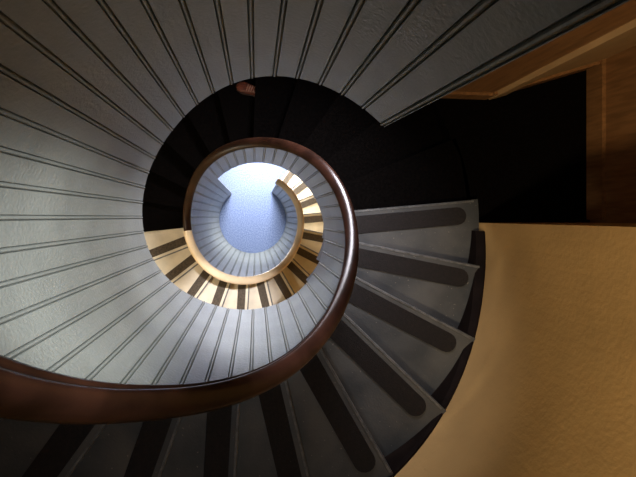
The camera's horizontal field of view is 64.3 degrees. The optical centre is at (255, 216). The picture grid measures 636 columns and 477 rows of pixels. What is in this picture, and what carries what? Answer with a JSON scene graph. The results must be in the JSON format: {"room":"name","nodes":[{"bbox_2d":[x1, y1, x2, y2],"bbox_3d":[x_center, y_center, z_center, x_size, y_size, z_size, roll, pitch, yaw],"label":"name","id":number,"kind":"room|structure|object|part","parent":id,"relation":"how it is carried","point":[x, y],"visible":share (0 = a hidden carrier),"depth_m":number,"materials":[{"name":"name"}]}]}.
{"room":"spiral staircase","nodes":[
{"label":"spiral staircase","id":0,"kind":"room"},
{"bbox_2d":[218,162,285,252],"bbox_3d":[-0.050,0.040,7.550,3.390,0.100,3.390,0,90,0],"label":"floor","id":1,"kind":"structure","parent":0,"point":[252,219],"depth_m":7.50,"materials":[{"name":"blue carpet"}]},
{"bbox_2d":[0,0,629,476],"bbox_3d":[-0.048,0.042,3.840,3.153,7.317,3.154,0,90,0],"label":"spiral staircase","id":2,"kind":"structure","parent":1,"relation":"on","point":[136,340],"depth_m":2.04,"materials":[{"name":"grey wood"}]},
{"bbox_3d":[-0.074,0.025,2.185,1.156,4.008,1.175,0,90,0],"label":"handrail","id":3,"kind":"part","parent":2,"relation":"part of","materials":[{"name":"brown wood"}]},
{"bbox_3d":[0.038,0.175,4.864,1.119,1.485,0.796,-33,90,0],"label":"handrail","id":4,"kind":"part","parent":2,"relation":"part of","materials":[{"name":"brown wood"}]},
{"bbox_2d":[236,82,254,96],"bbox_3d":[-0.033,-1.065,4.191,0.283,0.112,0.102,20,90,0],"label":"leather shoe","id":5,"kind":"object","parent":2,"relation":"on","point":[244,88],"visible":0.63,"depth_m":4.18,"materials":[{"name":"leather"}]},
{"bbox_2d":[429,70,589,222],"bbox_3d":[1.828,-0.538,3.580,1.161,0.100,1.156,0,90,0],"label":"floor","id":6,"kind":"structure","parent":0,"point":[523,151],"depth_m":3.53,"materials":[{"name":"carpet"}]},
{"bbox_2d":[394,223,635,476],"bbox_3d":[-0.050,0.040,2.950,3.390,9.100,3.390,0,90,0],"label":"wall","id":7,"kind":"structure","parent":0,"point":[546,387],"depth_m":2.33,"materials":[{"name":"beige paint"}]},
{"bbox_2d":[455,0,635,92],"bbox_3d":[1.407,-0.904,0.965,0.424,5.130,0.100,2,90,0],"label":"wall","id":8,"kind":"structure","parent":0,"point":[530,62],"depth_m":2.56,"materials":[{"name":"orange wood"}]},
{"bbox_2d":[442,91,492,99],"bbox_3d":[1.405,-0.844,3.470,0.424,0.120,0.020,2,90,0],"label":"trim","id":9,"kind":"structure","parent":8,"relation":"attached to","point":[453,95],"depth_m":3.43,"materials":[{"name":"orange wood"}]},
{"bbox_2d":[495,18,635,91],"bbox_3d":[1.974,-1.005,0.965,0.773,5.130,0.100,-16,90,0],"label":"wall","id":10,"kind":"structure","parent":0,"point":[629,41],"depth_m":3.02,"materials":[{"name":"brown wood"}]},
{"bbox_2d":[486,61,599,99],"bbox_3d":[1.990,-0.947,3.461,0.773,0.140,0.020,-16,90,0],"label":"trim","id":11,"kind":"structure","parent":10,"relation":"attached to","point":[585,67],"depth_m":3.39,"materials":[{"name":"orange wood"}]},
{"bbox_2d":[489,19,635,99],"bbox_3d":[1.698,-0.856,0.965,0.120,5.130,0.030,-16,90,0],"label":"trim","id":12,"kind":"structure","parent":10,"relation":"attached to","point":[629,28],"depth_m":2.62,"materials":[{"name":"brown wood"}]},
{"bbox_2d":[505,223,635,226],"bbox_3d":[1.942,0.090,1.015,0.833,5.230,0.100,0,90,0],"label":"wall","id":13,"kind":"structure","parent":0,"point":[581,224],"depth_m":2.67,"materials":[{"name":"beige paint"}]},
{"bbox_2d":[590,45,635,222],"bbox_3d":[2.408,-0.453,0.965,0.100,5.130,1.226,0,90,0],"label":"wall","id":14,"kind":"structure","parent":0,"point":[620,67],"depth_m":3.23,"materials":[{"name":"orange wood"}]},
{"bbox_2d":[586,59,605,219],"bbox_3d":[2.346,-0.523,3.450,0.025,0.160,1.086,0,90,0],"label":"trim","id":15,"kind":"structure","parent":14,"relation":"attached to","point":[596,75],"depth_m":3.43,"materials":[{"name":"orange wood"}]}
]}

